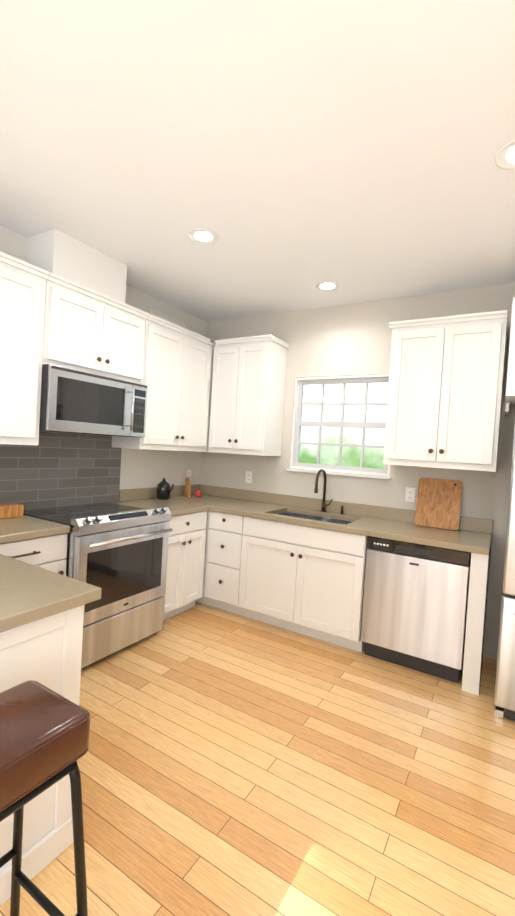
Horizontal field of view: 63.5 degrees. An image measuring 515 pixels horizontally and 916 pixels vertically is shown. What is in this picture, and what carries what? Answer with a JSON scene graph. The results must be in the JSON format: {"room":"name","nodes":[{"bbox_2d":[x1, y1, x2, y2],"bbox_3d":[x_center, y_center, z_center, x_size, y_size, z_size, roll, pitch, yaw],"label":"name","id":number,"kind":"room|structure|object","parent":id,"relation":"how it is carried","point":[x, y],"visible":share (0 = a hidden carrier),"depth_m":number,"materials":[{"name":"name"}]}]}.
{"room":"kitchen","nodes":[
{"label":"kitchen","id":0,"kind":"room"},
{"bbox_2d":[0,225,207,501],"bbox_3d":[-2.267,-0.114,1.854,0.150,2.740,6.200,4,2,31],"label":"wall","id":1,"kind":"structure","parent":0,"point":[142,468],"depth_m":3.82,"materials":[{"name":"white paint"}]},
{"bbox_2d":[0,252,49,444],"bbox_3d":[-1.775,-0.613,2.120,0.351,1.042,1.232,4,2,31],"label":"upper cabinet","id":2,"kind":"object","parent":1,"relation":"attached to","point":[22,297],"depth_m":2.44,"materials":[{"name":"white wood"}]},
{"bbox_2d":[0,431,121,509],"bbox_3d":[-1.481,0.235,3.045,0.008,0.840,1.178,4,2,31],"label":"tile backsplash","id":3,"kind":"structure","parent":1,"relation":"attached to","point":[52,469],"depth_m":3.07,"materials":[{"name":"grey tile"}]},
{"bbox_2d":[42,272,148,383],"bbox_3d":[-1.217,-0.864,2.988,0.381,0.556,0.818,4,2,31],"label":"upper cabinet","id":4,"kind":"object","parent":1,"relation":"attached to","point":[87,330],"visible":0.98,"depth_m":2.84,"materials":[{"name":"white wood"}]},
{"bbox_2d":[39,364,147,437],"bbox_3d":[-1.214,-0.376,2.978,0.452,0.410,0.810,4,2,31],"label":"microwave","id":5,"kind":"object","parent":4,"relation":"attached to","point":[76,402],"visible":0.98,"depth_m":2.80,"materials":[{"name":"grey metal"}]},
{"bbox_2d":[112,314,214,451],"bbox_3d":[-0.715,-0.602,3.854,0.381,1.062,1.180,4,2,31],"label":"upper cabinet","id":6,"kind":"object","parent":1,"relation":"attached to","point":[177,370],"visible":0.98,"depth_m":3.57,"materials":[{"name":"white wood"}]},
{"bbox_2d":[150,308,184,327],"bbox_3d":[-0.838,-1.311,3.922,0.012,0.056,0.470,4,2,31],"label":"air vent","id":7,"kind":"object","parent":1,"relation":"in","point":[156,313],"visible":0.85,"depth_m":3.90,"materials":[{"name":"white metal"}]},
{"bbox_2d":[186,470,190,480],"bbox_3d":[-0.711,0.179,4.320,0.008,0.115,0.072,4,2,31],"label":"electrical outlet","id":8,"kind":"object","parent":1,"relation":"attached to","point":[188,473],"visible":0.79,"depth_m":4.32,"materials":[{"name":"white plastic"}]},
{"bbox_2d":[0,601,514,915],"bbox_3d":[-0.640,1.429,0.859,4.150,0.100,6.500,4,2,31],"label":"floor","id":9,"kind":"structure","parent":0,"point":[230,763],"depth_m":1.79,"materials":[{"name":"brown wood"}]},
{"bbox_2d":[0,533,67,575],"bbox_3d":[-1.552,0.854,2.375,0.655,0.868,0.599,4,2,31],"label":"base cabinet","id":10,"kind":"object","parent":9,"relation":"on","point":[49,553],"visible":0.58,"depth_m":2.34,"materials":[{"name":"white wood"}]},
{"bbox_2d":[0,605,83,905],"bbox_3d":[-1.551,0.875,1.466,1.594,0.868,0.972,4,2,31],"label":"base cabinet","id":11,"kind":"object","parent":9,"relation":"on","point":[46,652],"visible":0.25,"depth_m":1.36,"materials":[{"name":"white wood"}]},
{"bbox_2d":[0,515,101,632],"bbox_3d":[-1.288,0.426,1.815,1.628,0.040,1.296,4,2,31],"label":"countertop","id":12,"kind":"structure","parent":11,"relation":"on","point":[29,593],"depth_m":1.45,"materials":[{"name":"stone"}]},
{"bbox_2d":[0,502,23,518],"bbox_3d":[-1.588,0.330,2.619,0.140,0.075,0.160,4,2,31],"label":"box","id":13,"kind":"object","parent":12,"relation":"on","point":[10,510],"visible":0.98,"depth_m":2.59,"materials":[{"name":"brown wood"}]},
{"bbox_2d":[0,680,89,915],"bbox_3d":[-0.638,0.997,0.956,0.357,0.758,0.399,4,2,31],"label":"stool","id":14,"kind":"object","parent":9,"relation":"on","point":[44,736],"visible":1,"depth_m":1.00,"materials":[{"name":"brown leather"}]},
{"bbox_2d":[23,502,172,668],"bbox_3d":[-1.140,0.816,2.938,0.756,0.965,0.778,4,2,31],"label":"range","id":15,"kind":"object","parent":9,"relation":"on","point":[117,554],"visible":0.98,"depth_m":2.74,"materials":[{"name":"silver metal"}]},
{"bbox_2d":[164,511,206,619],"bbox_3d":[-0.847,0.868,3.553,0.651,0.868,0.564,4,2,31],"label":"base cabinet","id":16,"kind":"object","parent":9,"relation":"on","point":[185,562],"visible":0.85,"depth_m":3.41,"materials":[{"name":"white wood"}]},
{"bbox_2d":[196,511,207,602],"bbox_3d":[-0.554,0.873,4.067,0.623,0.868,0.619,4,2,31],"label":"base cabinet","id":17,"kind":"object","parent":9,"relation":"on","point":[198,600],"depth_m":3.68,"materials":[{"name":"white wood"}]},
{"bbox_2d":[200,510,283,615],"bbox_3d":[-0.111,0.906,3.799,0.416,0.868,0.621,4,2,31],"label":"base cabinet","id":18,"kind":"object","parent":9,"relation":"on","point":[228,536],"depth_m":3.52,"materials":[{"name":"white wood"}]},
{"bbox_2d":[110,487,213,515],"bbox_3d":[-0.820,0.363,3.527,0.660,0.140,0.540,4,2,31],"label":"countertop","id":19,"kind":"structure","parent":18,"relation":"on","point":[178,504],"depth_m":3.66,"materials":[{"name":"stone"}]},
{"bbox_2d":[156,478,173,499],"bbox_3d":[-0.845,0.285,3.841,0.187,0.195,0.128,4,2,31],"label":"kettle","id":20,"kind":"object","parent":19,"relation":"on","point":[163,490],"visible":1,"depth_m":3.81,"materials":[{"name":"black metal"}]},
{"bbox_2d":[174,484,241,491],"bbox_3d":[-0.519,0.369,4.028,0.660,0.140,0.390,4,2,31],"label":"backsplash","id":21,"kind":"structure","parent":18,"relation":"on","point":[209,488],"depth_m":4.34,"materials":[{"name":"stone"}]},
{"bbox_2d":[184,480,190,497],"bbox_3d":[-0.673,0.311,4.099,0.048,0.152,0.047,4,2,31],"label":"mill","id":22,"kind":"object","parent":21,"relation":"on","point":[187,493],"depth_m":4.09,"materials":[{"name":"brown wood"}]},
{"bbox_2d":[195,490,201,496],"bbox_3d":[-0.593,0.356,4.179,0.068,0.068,0.067,4,2,31],"label":"apple","id":23,"kind":"object","parent":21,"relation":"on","point":[198,493],"depth_m":4.16,"materials":[{"name":"red food"}]},
{"bbox_2d":[170,486,492,554],"bbox_3d":[0.383,0.435,3.494,2.760,0.140,0.644,4,2,31],"label":"countertop","id":24,"kind":"structure","parent":18,"relation":"on","point":[472,535],"depth_m":3.33,"materials":[{"name":"stone"}]},
{"bbox_2d":[279,512,351,524],"bbox_3d":[0.451,0.609,3.439,0.694,0.194,0.424,4,2,31],"label":"sink basin","id":25,"kind":"object","parent":24,"relation":"in","point":[338,521],"visible":0.04,"depth_m":3.64,"materials":[{"name":"silver metal"}]},
{"bbox_2d":[314,469,343,513],"bbox_3d":[0.614,0.288,3.554,0.212,0.377,0.232,4,2,31],"label":"faucet","id":26,"kind":"object","parent":24,"relation":"on","point":[324,505],"visible":1,"depth_m":3.64,"materials":[{"name":"brown metal"}]},
{"bbox_2d":[414,477,462,529],"bbox_3d":[1.383,0.345,3.184,0.310,0.370,0.104,4,2,31],"label":"cutting board","id":27,"kind":"object","parent":24,"relation":"on","point":[438,504],"visible":0.98,"depth_m":3.17,"materials":[{"name":"brown wood"}]},
{"bbox_2d":[244,530,367,651],"bbox_3d":[0.447,1.051,3.462,1.025,0.660,0.621,4,2,31],"label":"base cabinet","id":28,"kind":"object","parent":9,"relation":"on","point":[306,580],"depth_m":3.15,"materials":[{"name":"white wood"}]},
{"bbox_2d":[361,536,470,682],"bbox_3d":[1.176,1.001,3.026,0.644,0.866,0.603,4,2,31],"label":"dishwasher","id":29,"kind":"object","parent":9,"relation":"on","point":[415,606],"visible":0.88,"depth_m":2.76,"materials":[{"name":"grey metal"}]},
{"bbox_2d":[494,423,514,720],"bbox_3d":[1.913,0.610,2.384,0.855,1.765,0.833,4,2,31],"label":"fridge","id":30,"kind":"object","parent":9,"relation":"on","point":[504,699],"visible":1,"depth_m":2.29,"materials":[{"name":"grey metal"}]},
{"bbox_2d":[0,0,514,321],"bbox_3d":[-0.472,-1.405,0.792,4.150,0.100,6.500,4,2,31],"label":"ceiling","id":31,"kind":"structure","parent":0,"point":[291,153],"depth_m":1.79,"materials":[{"name":"white paint"}]},
{"bbox_2d":[27,228,126,302],"bbox_3d":[-1.260,-1.299,2.943,0.298,0.304,0.580,4,2,31],"label":"chase","id":32,"kind":"object","parent":31,"relation":"attached to","point":[60,253],"visible":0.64,"depth_m":2.77,"materials":[{"name":"white paint"}]},
{"bbox_2d":[188,228,218,244],"bbox_3d":[-0.339,-1.385,2.607,0.196,0.006,0.196,4,2,31],"label":"recessed light","id":33,"kind":"object","parent":31,"relation":"in","point":[203,236],"visible":1,"depth_m":2.60,"materials":[{"name":"white plastic"}]},
{"bbox_2d":[315,281,339,290],"bbox_3d":[0.549,-1.348,3.268,0.196,0.006,0.196,4,2,31],"label":"recessed light","id":34,"kind":"object","parent":31,"relation":"in","point":[327,286],"visible":0.96,"depth_m":3.27,"materials":[{"name":"white plastic"}]},
{"bbox_2d":[495,140,514,169],"bbox_3d":[1.109,-1.279,1.749,0.196,0.006,0.196,4,2,31],"label":"recessed light","id":35,"kind":"object","parent":31,"relation":"in","point":[505,157],"visible":1,"depth_m":1.78,"materials":[{"name":"white plastic"}]},
{"bbox_2d":[199,282,514,658],"bbox_3d":[1.078,0.044,3.547,4.150,2.740,0.150,4,2,31],"label":"wall","id":36,"kind":"structure","parent":0,"point":[353,339],"depth_m":3.57,"materials":[{"name":"grey paint"}]},
{"bbox_2d":[245,471,251,482],"bbox_3d":[-0.087,0.192,4.152,0.072,0.115,0.008,4,2,31],"label":"electrical outlet","id":37,"kind":"object","parent":36,"relation":"attached to","point":[248,477],"visible":1,"depth_m":4.15,"materials":[{"name":"white plastic"}]},
{"bbox_2d":[208,334,288,455],"bbox_3d":[-0.100,-0.567,3.950,0.636,1.062,0.381,4,2,31],"label":"upper cabinet","id":38,"kind":"object","parent":36,"relation":"attached to","point":[247,394],"visible":1,"depth_m":3.80,"materials":[{"name":"white wood"}]},
{"bbox_2d":[286,374,391,479],"bbox_3d":[0.743,-0.287,3.712,0.965,0.873,0.140,4,2,31],"label":"window","id":39,"kind":"structure","parent":36,"relation":"in","point":[295,464],"depth_m":3.73,"materials":[{"name":"white wood"}]},
{"bbox_2d":[405,487,414,501],"bbox_3d":[1.232,0.297,3.359,0.072,0.115,0.008,4,2,31],"label":"electrical outlet","id":40,"kind":"object","parent":36,"relation":"attached to","point":[410,495],"visible":1,"depth_m":3.36,"materials":[{"name":"white plastic"}]},
{"bbox_2d":[383,310,507,471],"bbox_3d":[1.362,-0.460,3.071,0.762,1.062,0.381,4,2,31],"label":"upper cabinet","id":41,"kind":"object","parent":36,"relation":"attached to","point":[445,391],"visible":1,"depth_m":2.91,"materials":[{"name":"white wood"}]},
{"bbox_2d":[505,297,514,415],"bbox_3d":[2.099,-0.598,2.461,1.053,0.645,0.671,4,2,31],"label":"upper cabinet","id":42,"kind":"object","parent":36,"relation":"attached to","point":[510,394],"visible":1,"depth_m":2.48,"materials":[{"name":"white wood"}]},
{"label":"outside","id":43,"kind":"structure","parent":0,"visible":0},
{"bbox_2d":[299,382,388,468],"bbox_3d":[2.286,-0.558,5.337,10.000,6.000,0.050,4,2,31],"label":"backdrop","id":44,"kind":"structure","parent":43,"point":[311,409],"depth_m":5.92,"materials":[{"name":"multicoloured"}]}
]}

